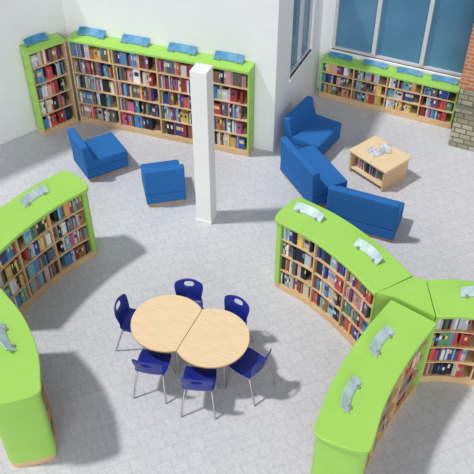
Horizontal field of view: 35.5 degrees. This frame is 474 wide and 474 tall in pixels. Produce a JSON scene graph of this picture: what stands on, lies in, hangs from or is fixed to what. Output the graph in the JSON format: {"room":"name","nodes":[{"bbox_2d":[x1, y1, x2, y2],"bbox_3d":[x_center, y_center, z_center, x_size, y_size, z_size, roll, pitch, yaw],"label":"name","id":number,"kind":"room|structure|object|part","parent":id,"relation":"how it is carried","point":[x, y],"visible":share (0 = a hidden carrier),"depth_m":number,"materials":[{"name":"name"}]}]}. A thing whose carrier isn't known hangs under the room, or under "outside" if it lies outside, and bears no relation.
{"room":"library","nodes":[
{"label":"library","id":0,"kind":"room"},
{"bbox_2d":[0,0,78,144],"bbox_3d":[-4.950,-2.956,13.365,4.255,3.300,0.200,-30,50,-29],"label":"wall","id":1,"kind":"structure","parent":0,"point":[20,20],"depth_m":13.88,"materials":[{"name":"white paint"}]},
{"bbox_2d":[62,0,278,150],"bbox_3d":[-1.251,-3.423,13.874,4.218,3.300,0.200,14,44,14],"label":"wall","id":2,"kind":"structure","parent":0,"point":[247,28],"depth_m":13.29,"materials":[{"name":"white paint"}]},
{"bbox_2d":[0,88,473,473],"bbox_3d":[0.000,0.223,12.412,18.000,0.100,18.000,0,42,0],"label":"floor","id":3,"kind":"structure","parent":0,"point":[143,250],"depth_m":11.30,"materials":[{"name":"tile"}]},
{"bbox_2d":[0,288,56,467],"bbox_3d":[-2.912,1.782,9.515,0.789,1.516,1.913,-20,46,-21],"label":"bookshelf","id":4,"kind":"object","parent":3,"relation":"on","point":[27,423],"visible":1,"depth_m":8.94,"materials":[{"name":"laminate"}]},
{"bbox_3d":[-2.849,1.228,9.066,0.152,0.093,0.484,-21,47,-21],"label":"sign panel","id":5,"kind":"part","parent":4,"relation":"part of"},
{"bbox_3d":[-2.959,1.293,9.109,1.378,0.055,1.854,0,42,0],"label":"panel","id":6,"kind":"part","parent":4,"relation":"part of","materials":[{"name":"laminate"}]},
{"bbox_3d":[-2.588,2.314,8.972,0.600,1.265,0.140,-10,43,-11],"label":"panel","id":7,"kind":"part","parent":4,"relation":"part of","materials":[{"name":"laminate"}]},
{"bbox_2d":[0,170,97,313],"bbox_3d":[-3.147,0.146,11.300,0.762,1.516,2.269,25,48,25],"label":"bookshelf","id":8,"kind":"object","parent":3,"relation":"on","point":[47,231],"visible":0.93,"depth_m":11.22,"materials":[{"name":"laminate"}]},
{"bbox_3d":[-3.043,-0.621,11.084,0.152,0.093,0.484,27,49,27],"label":"sign panel","id":9,"kind":"part","parent":8,"relation":"part of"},
{"bbox_3d":[-3.143,-0.311,10.860,1.735,0.055,2.126,0,42,0],"label":"panel","id":10,"kind":"part","parent":8,"relation":"part of","materials":[{"name":"laminate"}]},
{"bbox_3d":[-2.525,-0.378,11.910,0.600,1.265,0.140,33,52,31],"label":"panel","id":11,"kind":"part","parent":8,"relation":"part of","materials":[{"name":"laminate"}]},
{"bbox_2d":[19,33,78,135],"bbox_3d":[-3.630,-2.975,14.372,0.789,1.968,0.360,-30,50,-29],"label":"bookshelf","id":12,"kind":"object","parent":3,"relation":"on","point":[44,57],"visible":1,"depth_m":14.26,"materials":[{"name":"laminate"}]},
{"bbox_3d":[-3.917,-2.787,14.213,0.035,1.705,0.300,-30,50,-29],"label":"panel","id":13,"kind":"part","parent":12,"relation":"part of","materials":[{"name":"laminate"}]},
{"bbox_3d":[-3.744,-3.670,13.752,0.455,0.105,0.168,-30,50,-29],"label":"sign panel","id":14,"kind":"part","parent":12,"relation":"part of","materials":[{"name":"blue plastic"}]},
{"bbox_3d":[-3.630,-3.601,13.799,0.826,0.055,0.778,0,42,0],"label":"panel","id":15,"kind":"part","parent":12,"relation":"part of","materials":[{"name":"laminate"}]},
{"bbox_2d":[30,45,71,128],"bbox_3d":[-3.634,-2.919,14.360,0.640,1.657,0.176,-30,50,-28],"label":"books","id":16,"kind":"object","parent":12,"relation":"on","point":[47,68],"depth_m":14.32,"materials":[{"name":"multicoloured paper"}]},
{"bbox_2d":[67,128,128,181],"bbox_3d":[-2.580,-1.636,13.790,0.859,0.780,0.720,-22,47,-23],"label":"lounge armchair","id":17,"kind":"object","parent":3,"relation":"on","point":[98,157],"visible":1,"depth_m":13.67,"materials":[{"name":"blue fabric"}]},
{"bbox_3d":[-2.835,-1.630,13.584,0.262,0.510,0.720,-22,47,-23],"label":"backrest","id":18,"kind":"part","parent":17,"relation":"part of","materials":[{"name":"blue fabric"}]},
{"bbox_2d":[84,132,127,166],"bbox_3d":[-2.496,-1.641,13.855,0.660,0.160,0.720,-22,47,-23],"label":"seat cushion","id":19,"kind":"object","parent":17,"relation":"on","point":[106,150],"depth_m":13.73,"materials":[{"name":"blue fabric"}]},
{"bbox_2d":[114,294,136,350],"bbox_3d":[-1.461,1.243,10.613,0.531,0.834,0.488,10,43,10],"label":"chair","id":20,"kind":"object","parent":3,"relation":"on","point":[124,314],"visible":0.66,"depth_m":10.53,"materials":[{"name":"blue plastic"}]},
{"bbox_3d":[-1.511,1.517,10.597,0.531,0.452,0.081,10,43,10],"label":"leg frame","id":21,"kind":"part","parent":20,"relation":"part of","materials":[{"name":"grey metal"}]},
{"bbox_2d":[131,349,175,403],"bbox_3d":[-1.144,1.774,10.033,0.488,0.834,0.531,8,43,8],"label":"chair","id":22,"kind":"object","parent":3,"relation":"on","point":[148,362],"visible":0.99,"depth_m":10.02,"materials":[{"name":"blue plastic"}]},
{"bbox_3d":[-1.344,1.888,10.192,0.081,0.452,0.531,8,43,8],"label":"leg frame","id":23,"kind":"part","parent":22,"relation":"part of","materials":[{"name":"grey metal"}]},
{"bbox_3d":[-0.945,1.942,10.133,0.081,0.452,0.531,8,43,8],"label":"leg frame","id":24,"kind":"part","parent":22,"relation":"part of","materials":[{"name":"grey metal"}]},
{"bbox_2d":[66,27,254,156],"bbox_3d":[-1.438,-2.779,14.153,3.634,1.974,0.375,14,44,14],"label":"bookshelf","id":25,"kind":"object","parent":3,"relation":"on","point":[129,83],"visible":0.91,"depth_m":14.01,"materials":[{"name":"laminate"}]},
{"bbox_3d":[-2.737,-3.853,13.947,0.554,0.111,0.175,14,44,14],"label":"sign panel","id":26,"kind":"part","parent":25,"relation":"part of","materials":[{"name":"blue plastic"}]},
{"bbox_3d":[-1.882,-3.645,13.720,0.554,0.111,0.175,14,44,14],"label":"sign panel","id":27,"kind":"part","parent":25,"relation":"part of","materials":[{"name":"blue plastic"}]},
{"bbox_3d":[-1.440,-3.397,13.577,3.535,0.055,1.562,0,42,0],"label":"panel","id":28,"kind":"part","parent":25,"relation":"part of","materials":[{"name":"laminate"}]},
{"bbox_3d":[-0.993,-3.429,13.485,0.554,0.111,0.175,14,44,14],"label":"sign panel","id":29,"kind":"part","parent":25,"relation":"part of","materials":[{"name":"blue plastic"}]},
{"bbox_3d":[-0.138,-3.221,13.258,0.554,0.111,0.175,14,44,14],"label":"sign panel","id":30,"kind":"part","parent":25,"relation":"part of","materials":[{"name":"blue plastic"}]},
{"bbox_3d":[0.254,-2.337,13.722,0.035,1.705,0.300,14,44,14],"label":"panel","id":31,"kind":"part","parent":25,"relation":"part of","materials":[{"name":"laminate"}]},
{"bbox_2d":[140,159,185,206],"bbox_3d":[-1.329,-1.101,13.191,0.700,0.800,0.779,-9,43,-9],"label":"lounge armchair","id":32,"kind":"object","parent":3,"relation":"on","point":[163,182],"visible":1,"depth_m":12.93,"materials":[{"name":"blue fabric"}]},
{"bbox_3d":[-1.271,-1.030,12.914,0.700,0.530,0.262,-9,43,-9],"label":"backrest","id":33,"kind":"part","parent":32,"relation":"part of","materials":[{"name":"blue fabric"}]},
{"bbox_2d":[131,295,201,374],"bbox_3d":[-1.037,1.421,10.482,0.840,0.742,1.030,16,45,17],"label":"round table","id":34,"kind":"object","parent":3,"relation":"on","point":[160,324],"visible":0.9,"depth_m":10.21,"materials":[{"name":"brown wood"}]},
{"bbox_3d":[-0.821,1.677,10.234,0.034,0.700,0.032,16,45,17],"label":"leg","id":35,"kind":"part","parent":34,"relation":"part of","materials":[{"name":"grey metal"}]},
{"bbox_2d":[174,278,203,308],"bbox_3d":[-0.718,1.070,10.802,0.488,0.834,0.531,4,43,4],"label":"chair","id":36,"kind":"object","parent":3,"relation":"on","point":[194,292],"visible":0.48,"depth_m":10.78,"materials":[{"name":"blue plastic"}]},
{"bbox_2d":[180,366,219,419],"bbox_3d":[-0.502,1.957,9.834,0.488,0.834,0.531,3,43,3],"label":"chair","id":37,"kind":"object","parent":3,"relation":"on","point":[194,378],"visible":0.94,"depth_m":9.83,"materials":[{"name":"blue plastic"}]},
{"bbox_3d":[-0.705,2.087,9.975,0.081,0.452,0.531,3,43,3],"label":"leg frame","id":38,"kind":"part","parent":37,"relation":"part of","materials":[{"name":"grey metal"}]},
{"bbox_3d":[-0.299,2.109,9.951,0.081,0.452,0.531,3,43,3],"label":"leg frame","id":39,"kind":"part","parent":37,"relation":"part of","materials":[{"name":"grey metal"}]},
{"bbox_2d":[189,62,216,224],"bbox_3d":[-0.530,-1.417,11.953,0.290,2.940,0.290,14,44,15],"label":"structural column","id":40,"kind":"structure","parent":3,"relation":"on","point":[201,75],"depth_m":11.71,"materials":[{"name":"white paint"}]},
{"bbox_2d":[177,308,249,389],"bbox_3d":[-0.258,1.649,10.233,0.840,0.742,1.030,16,45,17],"label":"round table","id":41,"kind":"object","parent":3,"relation":"on","point":[217,338],"visible":0.94,"depth_m":9.96,"materials":[{"name":"brown wood"}]},
{"bbox_3d":[-0.176,1.851,10.044,0.034,0.700,0.032,16,45,17],"label":"leg","id":42,"kind":"part","parent":41,"relation":"part of","materials":[{"name":"grey metal"}]},
{"bbox_2d":[224,295,253,341],"bbox_3d":[-0.098,1.288,10.564,0.488,0.834,0.531,24,48,24],"label":"chair","id":43,"kind":"object","parent":3,"relation":"on","point":[242,311],"visible":0.44,"depth_m":10.52,"materials":[{"name":"blue plastic"}]},
{"bbox_2d":[226,347,275,406],"bbox_3d":[0.187,1.769,10.039,0.531,0.834,0.488,28,50,27],"label":"chair","id":44,"kind":"object","parent":3,"relation":"on","point":[251,362],"visible":0.84,"depth_m":10.00,"materials":[{"name":"blue plastic"}]},
{"bbox_3d":[0.060,2.017,10.051,0.531,0.452,0.081,28,50,27],"label":"leg frame","id":45,"kind":"part","parent":44,"relation":"part of","materials":[{"name":"grey metal"}]},
{"bbox_3d":[0.314,1.802,10.285,0.531,0.452,0.081,28,50,27],"label":"leg frame","id":46,"kind":"part","parent":44,"relation":"part of","materials":[{"name":"grey metal"}]},
{"bbox_2d":[283,96,341,154],"bbox_3d":[1.452,-2.074,14.267,0.799,0.780,0.950,24,48,24],"label":"sofa","id":47,"kind":"object","parent":3,"relation":"on","point":[302,126],"visible":0.75,"depth_m":14.14,"materials":[{"name":"blue fabric"}]},
{"bbox_3d":[1.227,-2.272,14.284,0.262,0.510,0.950,24,48,24],"label":"backrest","id":48,"kind":"part","parent":47,"relation":"part of","materials":[{"name":"blue fabric"}]},
{"bbox_2d":[292,114,341,150],"bbox_3d":[1.535,-2.007,14.254,0.600,0.160,0.950,24,48,24],"label":"seat cushion","id":49,"kind":"object","parent":47,"relation":"on","point":[318,130],"depth_m":14.15,"materials":[{"name":"blue fabric"}]},
{"bbox_2d":[280,136,346,206],"bbox_3d":[1.367,-1.238,13.340,0.739,0.800,1.220,-18,45,-18],"label":"sofa","id":50,"kind":"object","parent":3,"relation":"on","point":[307,169],"visible":0.87,"depth_m":13.14,"materials":[{"name":"blue fabric"}]},
{"bbox_3d":[1.151,-1.269,13.175,0.262,0.530,1.220,-18,45,-18],"label":"backrest","id":51,"kind":"part","parent":50,"relation":"part of","materials":[{"name":"blue fabric"}]},
{"bbox_2d":[298,145,346,193],"bbox_3d":[1.457,-1.229,13.405,0.540,0.160,1.220,-18,45,-18],"label":"seat cushion","id":52,"kind":"object","parent":50,"relation":"on","point":[329,175],"depth_m":13.27,"materials":[{"name":"blue fabric"}]},
{"bbox_2d":[274,198,412,346],"bbox_3d":[1.458,0.546,10.864,0.778,1.516,2.191,-30,50,-28],"label":"bookshelf","id":53,"kind":"object","parent":3,"relation":"on","point":[323,261],"visible":0.91,"depth_m":10.65,"materials":[{"name":"laminate"}]},
{"bbox_3d":[0.781,0.091,11.398,0.140,1.265,0.600,29,50,28],"label":"panel","id":54,"kind":"part","parent":53,"relation":"part of","materials":[{"name":"laminate"}]},
{"bbox_3d":[1.054,-0.372,10.813,0.484,0.093,0.152,27,49,27],"label":"sign panel","id":55,"kind":"part","parent":53,"relation":"part of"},
{"bbox_2d":[281,227,373,341],"bbox_3d":[1.484,0.577,10.866,0.639,1.222,1.930,-30,50,-28],"label":"books","id":56,"kind":"object","parent":53,"relation":"on","point":[308,271],"depth_m":10.80,"materials":[{"name":"multicoloured paper"}]},
{"bbox_3d":[1.457,0.092,10.420,1.806,0.055,1.971,0,42,0],"label":"panel","id":57,"kind":"part","parent":53,"relation":"part of","materials":[{"name":"laminate"}]},
{"bbox_3d":[1.817,0.192,10.197,0.152,0.093,0.484,-25,48,-25],"label":"sign panel","id":58,"kind":"part","parent":53,"relation":"part of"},
{"bbox_3d":[2.071,1.122,10.273,0.600,1.265,0.036,-22,47,-22],"label":"panel","id":59,"kind":"part","parent":53,"relation":"part of","materials":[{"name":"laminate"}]},
{"bbox_2d":[326,185,404,241],"bbox_3d":[2.182,-0.542,12.552,1.200,0.840,0.669,16,45,17],"label":"sofa","id":60,"kind":"object","parent":3,"relation":"on","point":[378,217],"visible":0.91,"depth_m":12.26,"materials":[{"name":"blue fabric"}]},
{"bbox_2d":[311,300,436,473],"bbox_3d":[1.637,2.062,9.210,0.762,1.516,2.319,22,47,22],"label":"bookshelf","id":61,"kind":"object","parent":3,"relation":"on","point":[382,370],"visible":1,"depth_m":8.71,"materials":[{"name":"laminate"}]},
{"bbox_3d":[1.151,2.704,8.546,0.600,1.265,0.140,15,45,16],"label":"panel","id":62,"kind":"part","parent":61,"relation":"part of","materials":[{"name":"laminate"}]},
{"bbox_3d":[1.290,1.789,8.455,0.152,0.093,0.484,17,45,18],"label":"sign panel","id":63,"kind":"part","parent":61,"relation":"part of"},
{"bbox_3d":[1.754,1.263,9.028,0.152,0.093,0.484,26,48,25],"label":"sign panel","id":64,"kind":"part","parent":61,"relation":"part of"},
{"bbox_2d":[374,350,420,445],"bbox_3d":[1.650,2.050,9.258,0.616,1.222,2.075,22,47,22],"label":"books","id":65,"kind":"object","parent":61,"relation":"on","point":[404,386],"depth_m":9.57,"materials":[{"name":"multicoloured paper"}]},
{"bbox_3d":[2.249,1.460,9.904,0.600,1.265,0.036,28,49,27],"label":"panel","id":66,"kind":"part","parent":61,"relation":"part of","materials":[{"name":"laminate"}]},
{"bbox_2d":[348,136,411,191],"bbox_3d":[2.620,-1.355,13.705,0.720,0.480,0.900,-30,50,-28],"label":"coffee table","id":67,"kind":"object","parent":3,"relation":"on","point":[386,170],"visible":0.94,"depth_m":13.53,"materials":[{"name":"brown wood"}]},
{"bbox_2d":[356,157,381,177],"bbox_3d":[2.447,-1.327,13.673,0.160,0.240,0.504,-30,50,-28],"label":"books","id":68,"kind":"object","parent":67,"relation":"on","point":[361,165],"depth_m":13.64,"materials":[{"name":"multicoloured paper"}]},
{"bbox_2d":[365,143,390,157],"bbox_3d":[2.633,-1.603,13.602,0.508,0.024,0.361,-12,44,-13],"label":"magazines","id":69,"kind":"object","parent":67,"relation":"on","point":[384,148],"visible":1,"depth_m":13.58,"materials":[{"name":"paper"}]},
{"bbox_2d":[318,52,460,128],"bbox_3d":[3.085,-3.035,15.170,2.849,0.978,0.340,18,45,19],"label":"bookshelf","id":70,"kind":"object","parent":3,"relation":"on","point":[407,93],"visible":0.98,"depth_m":15.08,"materials":[{"name":"laminate"}]},
{"bbox_3d":[1.816,-3.433,15.629,0.035,0.745,0.280,18,45,19],"label":"panel","id":71,"kind":"part","parent":70,"relation":"part of","materials":[{"name":"laminate"}]},
{"bbox_3d":[2.136,-3.723,15.253,0.504,0.075,0.130,18,45,19],"label":"sign panel","id":72,"kind":"part","parent":70,"relation":"part of","materials":[{"name":"blue plastic"}]},
{"bbox_3d":[2.805,-3.507,15.017,0.504,0.075,0.130,18,45,19],"label":"sign panel","id":73,"kind":"part","parent":70,"relation":"part of","materials":[{"name":"blue plastic"}]},
{"bbox_3d":[3.085,-3.318,14.911,2.709,0.055,1.529,0,42,0],"label":"panel","id":74,"kind":"part","parent":70,"relation":"part of","materials":[{"name":"laminate"}]},
{"bbox_3d":[3.447,-3.299,14.790,0.504,0.075,0.130,18,45,19],"label":"sign panel","id":75,"kind":"part","parent":70,"relation":"part of","materials":[{"name":"blue plastic"}]},
{"bbox_3d":[4.090,-3.092,14.564,0.504,0.075,0.130,18,45,19],"label":"sign panel","id":76,"kind":"part","parent":70,"relation":"part of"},
{"bbox_3d":[4.354,-2.613,14.733,0.035,0.745,0.280,18,45,19],"label":"panel","id":77,"kind":"part","parent":70,"relation":"part of","materials":[{"name":"laminate"}]},
{"bbox_2d":[372,277,473,385],"bbox_3d":[2.967,1.302,10.039,2.270,1.516,0.762,9,43,10],"label":"bookshelf","id":78,"kind":"object","parent":3,"relation":"on","point":[449,303],"visible":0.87,"depth_m":9.75,"materials":[{"name":"laminate"}]},
{"bbox_3d":[2.549,1.295,10.084,0.038,1.265,0.600,0,43,0],"label":"panel","id":79,"kind":"part","parent":78,"relation":"part of","materials":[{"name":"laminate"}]},
{"bbox_2d":[423,319,473,377],"bbox_3d":[3.241,1.358,10.011,1.480,1.225,0.611,9,43,9],"label":"books","id":80,"kind":"object","parent":78,"relation":"on","point":[450,352],"depth_m":9.97,"materials":[{"name":"multicoloured paper"}]},
{"bbox_3d":[3.329,0.909,9.528,1.605,0.055,0.976,0,42,0],"label":"panel","id":81,"kind":"part","parent":78,"relation":"part of","materials":[{"name":"laminate"}]},
{"bbox_3d":[3.146,0.721,9.620,0.484,0.093,0.152,3,43,4],"label":"sign panel","id":82,"kind":"part","parent":78,"relation":"part of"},
{"bbox_2d":[448,24,473,150],"bbox_3d":[5.032,-3.016,13.431,1.730,3.300,0.830,18,45,19],"label":"stone fireplace","id":83,"kind":"object","parent":3,"relation":"on","point":[462,131],"visible":1,"depth_m":13.96,"materials":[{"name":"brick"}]},
{"bbox_2d":[273,0,323,150],"bbox_3d":[1.106,-3.704,14.182,0.250,3.300,2.565,17,45,17],"label":"wall return","id":84,"kind":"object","parent":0,"point":[288,95],"depth_m":14.30,"materials":[{"name":"white paint"}]},
{"bbox_2d":[290,0,310,69],"bbox_3d":[1.177,-4.156,13.861,0.016,1.900,1.150,17,45,17],"label":"glass pane","id":85,"kind":"object","parent":84,"relation":"attached to","point":[296,12],"visible":0.67,"depth_m":14.12,"materials":[{"name":"glass"}]},
{"bbox_2d":[289,49,313,81],"bbox_3d":[1.257,-3.380,14.524,0.081,0.040,1.330,17,45,17],"label":"sill","id":86,"kind":"structure","parent":84,"relation":"attached to","point":[304,59],"depth_m":14.46,"materials":[{"name":"white paint"}]},
{"bbox_2d":[290,0,313,74],"bbox_3d":[1.193,-4.152,13.856,0.100,2.000,1.250,17,45,17],"label":"frame","id":87,"kind":"object","parent":84,"relation":"attached to","point":[300,57],"visible":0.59,"depth_m":14.28,"materials":[{"name":"grey"}]},
{"bbox_2d":[317,0,460,87],"bbox_3d":[4.013,-3.800,14.286,4.947,3.300,0.200,18,45,19],"label":"wall","id":88,"kind":"structure","parent":0,"point":[329,10],"depth_m":15.10,"materials":[{"name":"white paint"}]},
{"bbox_2d":[329,48,460,79],"bbox_3d":[3.295,-3.464,14.911,3.030,0.040,0.080,18,45,19],"label":"sill","id":89,"kind":"structure","parent":88,"relation":"attached to","point":[330,49],"depth_m":14.92,"materials":[{"name":"white paint"}]},
{"bbox_2d":[332,0,461,75],"bbox_3d":[3.326,-4.332,14.201,2.950,2.200,0.101,18,45,19],"label":"frame","id":90,"kind":"object","parent":88,"relation":"attached to","point":[380,2],"visible":0.76,"depth_m":14.71,"materials":[{"name":"grey"}]},
{"bbox_2d":[336,0,473,72],"bbox_3d":[3.333,-4.343,14.213,2.850,2.100,0.017,18,45,19],"label":"glass pane","id":91,"kind":"object","parent":88,"relation":"attached to","point":[402,27],"visible":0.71,"depth_m":14.48,"materials":[{"name":"blue glass"}]}
]}

